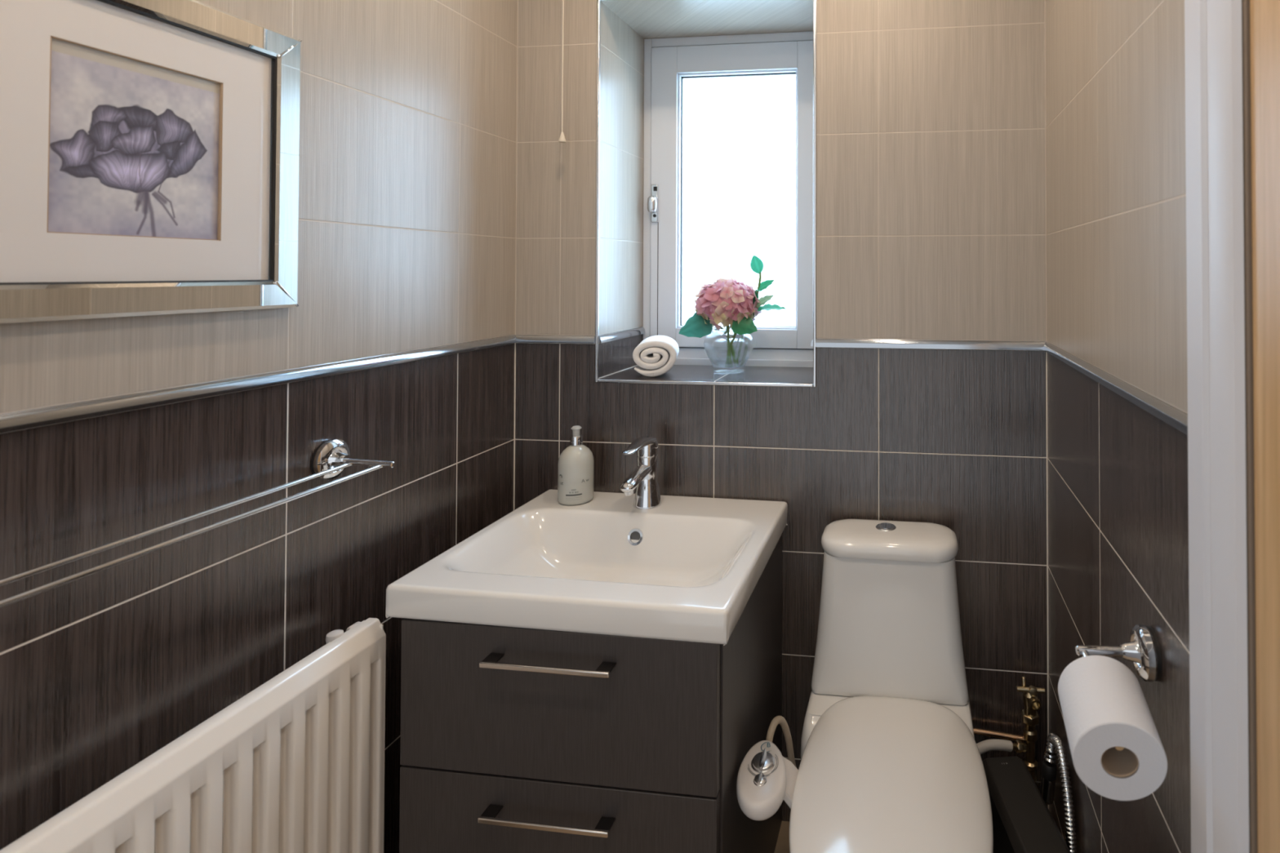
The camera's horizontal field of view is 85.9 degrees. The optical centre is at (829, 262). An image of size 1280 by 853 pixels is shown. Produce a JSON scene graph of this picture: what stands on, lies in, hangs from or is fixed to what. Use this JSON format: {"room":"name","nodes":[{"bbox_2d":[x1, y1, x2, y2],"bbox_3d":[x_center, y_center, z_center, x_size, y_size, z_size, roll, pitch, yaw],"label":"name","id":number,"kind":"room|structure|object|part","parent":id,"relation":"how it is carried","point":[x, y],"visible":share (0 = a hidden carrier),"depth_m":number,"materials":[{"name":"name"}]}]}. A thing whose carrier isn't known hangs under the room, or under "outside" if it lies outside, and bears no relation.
{"room":"bathroom","nodes":[
{"label":"bathroom","id":0,"kind":"room"},
{"bbox_2d":[0,0,517,852],"bbox_3d":[-0.998,0.177,0.764,0.100,2.366,2.640,0,-1,7],"label":"wall","id":1,"kind":"structure","parent":0,"point":[407,148],"depth_m":1.11,"materials":[{"name":"tile"}]},
{"bbox_2d":[0,0,302,323],"bbox_3d":[-0.921,-0.154,0.889,0.022,0.450,0.438,0,-1,7],"label":"framed picture","id":2,"kind":"object","parent":1,"relation":"attached to","point":[149,148],"visible":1,"depth_m":0.89,"materials":[{"name":"white mirror"}]},
{"bbox_2d":[48,37,219,239],"bbox_3d":[-0.927,-0.153,0.889,0.001,0.237,0.200,0,-1,7],"label":"print","id":3,"kind":"object","parent":2,"relation":"attached to","point":[134,144],"depth_m":0.87},
{"bbox_2d":[0,617,386,852],"bbox_3d":[-0.912,0.921,0.669,0.093,0.584,1.056,0,-1,7],"label":"radiator","id":4,"kind":"object","parent":1,"relation":"attached to","point":[295,764],"visible":1,"depth_m":0.98,"materials":[{"name":"white metal"}]},
{"bbox_2d":[0,439,395,608],"bbox_3d":[-0.867,0.345,0.867,0.133,0.069,0.672,0,-1,7],"label":"towel rail","id":5,"kind":"object","parent":1,"relation":"attached to","point":[331,458],"visible":1,"depth_m":0.92,"materials":[{"name":"silver metal"}]},
{"bbox_3d":[-0.821,0.353,1.164,0.117,0.012,0.010,0,-1,9],"label":"arm","id":6,"kind":"part","parent":5,"relation":"part of","materials":[{"name":"silver metal"}]},
{"bbox_2d":[0,334,515,433],"bbox_3d":[-0.966,0.181,0.588,0.008,0.020,2.300,0,-1,7],"label":"trim","id":7,"kind":"structure","parent":1,"relation":"attached to","point":[28,419],"depth_m":0.97,"materials":[{"name":"silver metal"}]},
{"bbox_2d":[513,0,1048,822],"bbox_3d":[-0.134,0.193,1.813,1.350,2.366,0.340,0,-1,7],"label":"wall","id":8,"kind":"structure","parent":0,"point":[931,208],"depth_m":1.62,"materials":[{"name":"tile"}]},
{"bbox_2d":[515,334,595,343],"bbox_3d":[-0.715,0.198,1.711,0.222,0.020,0.008,0,-1,7],"label":"trim","id":9,"kind":"structure","parent":8,"relation":"attached to","point":[556,339],"depth_m":1.71,"materials":[{"name":"silver metal"}]},
{"bbox_2d":[598,365,635,379],"bbox_3d":[-0.579,0.302,1.844,0.002,0.004,0.282,0,-1,7],"label":"trim","id":10,"kind":"structure","parent":8,"relation":"attached to","point":[634,366],"depth_m":1.79,"materials":[{"name":"silver metal"}]},
{"bbox_2d":[598,326,644,343],"bbox_3d":[-0.576,0.200,1.845,0.008,0.020,0.285,0,-1,7],"label":"trim","id":11,"kind":"structure","parent":8,"relation":"attached to","point":[612,336],"depth_m":1.82,"materials":[{"name":"silver metal"}]},
{"bbox_2d":[594,0,817,387],"bbox_3d":[-0.318,-0.192,1.672,0.578,0.999,0.008,0,-1,7],"label":"trim","id":12,"kind":"structure","parent":8,"relation":"attached to","point":[598,2],"depth_m":1.67,"materials":[{"name":"silver metal"}]},
{"bbox_2d":[599,364,813,383],"bbox_3d":[-0.300,0.302,1.808,0.560,0.002,0.282,0,-1,7],"label":"sill","id":13,"kind":"structure","parent":8,"relation":"attached to","point":[788,375],"depth_m":1.76,"materials":[{"name":"tile"}]},
{"bbox_2d":[632,335,679,377],"bbox_3d":[-0.468,0.251,1.788,0.112,0.096,0.154,0,-1,-10],"label":"rolled towel","id":14,"kind":"object","parent":13,"relation":"on","point":[651,357],"visible":1,"depth_m":1.72,"materials":[{"name":"fabric"}]},
{"bbox_2d":[642,31,813,367],"bbox_3d":[-0.281,-0.187,1.965,0.565,0.986,0.088,0,-1,7],"label":"window","id":15,"kind":"structure","parent":8,"relation":"in","point":[668,61],"depth_m":1.96,"materials":[{"name":"white painted plastic"},{"name":"glass"},{"name":"chrome"}]},
{"bbox_3d":[-0.528,-0.174,1.968,0.032,0.050,0.032,0,-1,7],"label":"handle","id":16,"kind":"part","parent":15,"relation":"part of","materials":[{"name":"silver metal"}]},
{"bbox_2d":[815,338,1046,350],"bbox_3d":[0.240,0.196,1.590,0.551,0.020,0.008,0,-1,7],"label":"trim","id":17,"kind":"structure","parent":8,"relation":"attached to","point":[833,343],"depth_m":1.59,"materials":[{"name":"silver metal"}]},
{"bbox_2d":[973,727,1025,742],"bbox_3d":[0.387,1.104,1.544,0.139,0.021,0.013,0,-1,9],"label":"copper pipe","id":18,"kind":"object","parent":8,"relation":"attached to","point":[980,731],"visible":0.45,"depth_m":1.54,"materials":[{"name":"brown"}]},
{"bbox_2d":[1016,675,1045,782],"bbox_3d":[0.463,1.165,1.509,0.050,0.415,0.054,1,-1,-43],"label":"valve","id":19,"kind":"object","parent":8,"relation":"attached to","point":[1029,715],"visible":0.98,"depth_m":1.51,"materials":[{"name":"gold metal"}]},
{"bbox_3d":[0.463,0.977,1.513,0.064,0.039,0.025,0,-1,18],"label":"handle","id":20,"kind":"part","parent":19,"relation":"part of","materials":[{"name":"gold metal"}]},
{"bbox_2d":[774,821,789,852],"bbox_3d":[-0.279,1.384,0.654,1.550,0.050,2.640,0,-1,7],"label":"floor","id":21,"kind":"structure","parent":0,"point":[782,846],"depth_m":1.57,"materials":[{"name":"wood"}]},
{"bbox_2d":[399,534,782,852],"bbox_3d":[-0.442,1.004,1.380,0.584,0.732,0.568,0,-1,7],"label":"vanity unit","id":22,"kind":"object","parent":21,"relation":"on","point":[514,740],"visible":0.84,"depth_m":1.14,"materials":[{"name":"laminate"}]},
{"bbox_3d":[-0.580,0.942,1.131,0.025,0.004,0.026,0,-1,7],"label":"handle post","id":23,"kind":"part","parent":22,"relation":"part of","materials":[{"name":"grey"}]},
{"bbox_3d":[-0.580,0.681,1.135,0.025,0.004,0.026,0,-1,7],"label":"handle post","id":24,"kind":"part","parent":22,"relation":"part of","materials":[{"name":"grey"}]},
{"bbox_3d":[-0.480,0.944,1.103,0.232,0.009,0.005,0,-1,7],"label":"handle","id":25,"kind":"part","parent":22,"relation":"part of","materials":[{"name":"silver metal"}]},
{"bbox_3d":[-0.480,0.683,1.107,0.232,0.009,0.005,0,-1,7],"label":"handle","id":26,"kind":"part","parent":22,"relation":"part of","materials":[{"name":"silver metal"}]},
{"bbox_3d":[-0.474,1.025,1.140,0.579,0.260,0.019,0,-1,7],"label":"drawer","id":27,"kind":"part","parent":22,"relation":"part of","materials":[{"name":"laminate"}]},
{"bbox_3d":[-0.473,0.763,1.144,0.579,0.255,0.019,0,-1,7],"label":"drawer","id":28,"kind":"part","parent":22,"relation":"part of","materials":[{"name":"laminate"}]},
{"bbox_2d":[385,488,787,644],"bbox_3d":[-0.449,0.640,1.402,0.633,0.126,0.538,0,-1,7],"label":"basin","id":29,"kind":"object","parent":22,"relation":"in","point":[684,568],"visible":0.94,"depth_m":1.39,"materials":[{"name":"white ceramic"}]},
{"bbox_2d":[557,425,594,505],"bbox_3d":[-0.623,0.492,1.621,0.083,0.182,0.083,0,-1,7],"label":"soap bottle","id":30,"kind":"object","parent":29,"relation":"on","point":[575,465],"visible":1,"depth_m":1.59,"materials":[{"name":"grey"}]},
{"bbox_2d":[620,435,662,510],"bbox_3d":[-0.445,0.500,1.548,0.068,0.168,0.158,0,-1,7],"label":"tap","id":31,"kind":"object","parent":29,"relation":"on","point":[644,477],"visible":1,"depth_m":1.57,"materials":[{"name":"silver metal"}]},
{"bbox_3d":[-0.448,0.497,1.530,0.037,0.038,0.121,0,-1,7],"label":"spout","id":32,"kind":"part","parent":31,"relation":"part of","materials":[{"name":"silver metal"}]},
{"bbox_3d":[-0.446,0.425,1.543,0.050,0.018,0.143,0,-1,7],"label":"lever","id":33,"kind":"part","parent":31,"relation":"part of","materials":[{"name":"silver metal"}]},
{"bbox_3d":[-0.376,0.942,1.105,0.025,0.004,0.026,0,-1,7],"label":"handle post","id":34,"kind":"part","parent":22,"relation":"part of","materials":[{"name":"grey"}]},
{"bbox_3d":[-0.376,0.681,1.109,0.025,0.004,0.026,0,-1,7],"label":"handle post","id":35,"kind":"part","parent":22,"relation":"part of","materials":[{"name":"grey"}]},
{"bbox_2d":[789,519,993,852],"bbox_3d":[0.112,0.988,1.267,0.374,0.762,0.641,0,-1,7],"label":"toilet","id":36,"kind":"object","parent":21,"relation":"on","point":[891,762],"visible":1,"depth_m":1.40,"materials":[{"name":"white ceramic"}]},
{"bbox_2d":[736,740,798,821],"bbox_3d":[-0.115,0.942,1.192,0.100,0.085,0.145,0,-1,7],"label":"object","id":37,"kind":"object","parent":36,"relation":"on","point":[766,778],"visible":0.99,"depth_m":1.17,"materials":[{"name":"white plastic"}]},
{"bbox_3d":[-0.079,0.956,1.214,0.032,0.058,0.086,0,-1,7],"label":"mounting arm","id":38,"kind":"part","parent":37,"relation":"part of","materials":[{"name":"white plastic"}]},
{"bbox_2d":[765,715,796,767],"bbox_3d":[-0.069,1.132,1.382,0.024,0.454,0.256,0,-1,24],"label":"hose","id":39,"kind":"object","parent":36,"relation":"attached to","point":[780,720],"visible":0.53,"depth_m":1.33,"materials":[{"name":"beige"}]},
{"bbox_2d":[800,687,974,759],"bbox_3d":[0.132,1.069,1.458,0.366,0.194,0.248,0,-1,7],"label":"lid","id":40,"kind":"object","parent":36,"relation":"attached to","point":[821,701],"depth_m":1.44,"materials":[{"name":"white ceramic"}]},
{"bbox_3d":[0.138,0.636,1.518,0.313,0.042,0.145,0,-1,7],"label":"cistern lid","id":41,"kind":"part","parent":36,"relation":"part of","materials":[{"name":"white ceramic"}]},
{"bbox_3d":[0.113,0.959,1.207,0.355,0.054,0.522,0,-1,7],"label":"seat lid","id":42,"kind":"part","parent":36,"relation":"part of","materials":[{"name":"white plastic"}]},
{"bbox_2d":[976,738,1026,754],"bbox_3d":[0.374,1.105,1.494,0.157,0.048,0.026,0,-1,-12],"label":"supply hose","id":43,"kind":"object","parent":36,"relation":"attached to","point":[987,745],"visible":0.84,"depth_m":1.49,"materials":[{"name":"white"}]},
{"bbox_2d":[982,755,1071,852],"bbox_3d":[0.384,1.211,1.233,0.101,0.315,0.371,0,-1,-5],"label":"bin","id":44,"kind":"object","parent":21,"relation":"on","point":[1023,822],"visible":0.86,"depth_m":1.28,"materials":[{"name":"black plastic"}]},
{"bbox_2d":[1044,0,1191,852],"bbox_3d":[0.531,0.186,1.288,0.100,2.366,1.215,0,-1,7],"label":"wall","id":45,"kind":"structure","parent":0,"point":[1117,484],"depth_m":1.01,"materials":[{"name":"tile"}]},
{"bbox_2d":[1040,733,1076,852],"bbox_3d":[0.461,1.169,1.333,0.040,0.381,0.188,0,-1,7],"label":"metal hose","id":46,"kind":"object","parent":45,"relation":"hanging from","point":[1055,744],"visible":0.98,"depth_m":1.33,"materials":[{"name":"silver metal"}]},
{"bbox_2d":[1044,341,1187,435],"bbox_3d":[0.457,0.190,1.141,0.008,0.020,0.844,0,-1,7],"label":"trim","id":47,"kind":"structure","parent":45,"relation":"attached to","point":[1176,418],"depth_m":0.95,"materials":[{"name":"silver metal"}]},
{"bbox_2d":[1075,624,1162,751],"bbox_3d":[0.371,0.515,0.814,0.099,0.066,0.192,0,-1,7],"label":"toilet roll holder","id":48,"kind":"object","parent":45,"relation":"attached to","point":[1143,649],"visible":0.74,"depth_m":0.86,"materials":[{"name":"silver metal"}]},
{"bbox_3d":[0.370,0.516,0.875,0.081,0.014,0.013,0,-1,4],"label":"arm","id":49,"kind":"part","parent":48,"relation":"part of","materials":[{"name":"silver metal"}]},
{"bbox_2d":[1057,655,1167,800],"bbox_3d":[0.326,0.538,0.769,0.102,0.113,0.116,0,-1,7],"label":"toilet roll","id":50,"kind":"object","parent":48,"relation":"on","point":[1104,708],"visible":1,"depth_m":0.73,"materials":[{"name":"white paper"}]},
{"bbox_3d":[-0.278,-1.037,0.691,1.550,0.060,2.640,0,-1,7],"label":"ceiling","id":51,"kind":"structure","parent":0,"visible":0},
{"bbox_2d":[558,0,566,142],"bbox_3d":[-0.680,-0.649,1.684,0.018,0.682,0.018,0,-1,7],"label":"pull cord","id":52,"kind":"object","parent":51,"relation":"hanging from","point":[562,140],"visible":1,"depth_m":1.68,"materials":[{"name":"beige plastic"}]},
{"bbox_3d":[-0.680,-0.658,1.684,0.003,0.663,0.003,0,-1,7],"label":"cord","id":53,"kind":"part","parent":52,"relation":"part of","materials":[{"name":"beige plastic"}]},
{"bbox_3d":[0.364,0.166,-0.021,0.100,2.366,1.425,0,-1,7],"label":"wall","id":54,"kind":"structure","parent":0,"visible":0},
{"bbox_2d":[1184,0,1248,852],"bbox_3d":[0.337,0.263,0.225,0.016,2.180,1.000,0,-1,7],"label":"trim","id":55,"kind":"structure","parent":54,"relation":"attached to","point":[1215,232],"depth_m":0.66,"materials":[{"name":"white"}]},
{"bbox_2d":[1241,0,1257,852],"bbox_3d":[0.396,0.290,0.225,0.099,2.126,0.925,0,-1,7],"label":"trim","id":56,"kind":"structure","parent":54,"relation":"attached to","point":[1246,35],"depth_m":0.62,"materials":[{"name":"brown"}]},
{"bbox_2d":[1249,0,1279,852],"bbox_3d":[0.370,0.308,0.226,0.040,2.078,0.790,0,-1,7],"label":"door","id":57,"kind":"structure","parent":54,"relation":"in","point":[1264,15],"depth_m":0.60,"materials":[{"name":"brown wood"}]},
{"bbox_3d":[-0.277,0.240,1.816,0.139,0.122,0.139,0,-1,7],"label":"glass vase","id":58,"kind":"object","parent":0,"visible":0},
{"bbox_2d":[678,276,761,364],"bbox_3d":[-0.296,0.158,1.812,0.222,0.244,0.168,0,-1,7],"label":"hydrangea","id":59,"kind":"object","parent":58,"relation":"in","point":[726,302],"visible":1,"depth_m":1.76,"materials":[{"name":"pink plant"}]},
{"bbox_3d":[-0.279,0.205,1.816,0.100,0.149,0.028,0,-1,7],"label":"stem","id":60,"kind":"part","parent":59,"relation":"part of","materials":[{"name":"green plant"}]},
{"bbox_2d":[735,254,786,364],"bbox_3d":[-0.189,0.129,1.807,0.148,0.301,0.044,0,-1,31],"label":"leafy sprig","id":61,"kind":"object","parent":58,"relation":"in","point":[757,266],"visible":0.87,"depth_m":1.80,"materials":[{"name":"green plant"}]},
{"bbox_3d":[-0.224,0.152,1.816,0.078,0.254,0.010,0,-1,20],"label":"stem","id":62,"kind":"part","parent":61,"relation":"part of","materials":[{"name":"green plant"}]}
]}

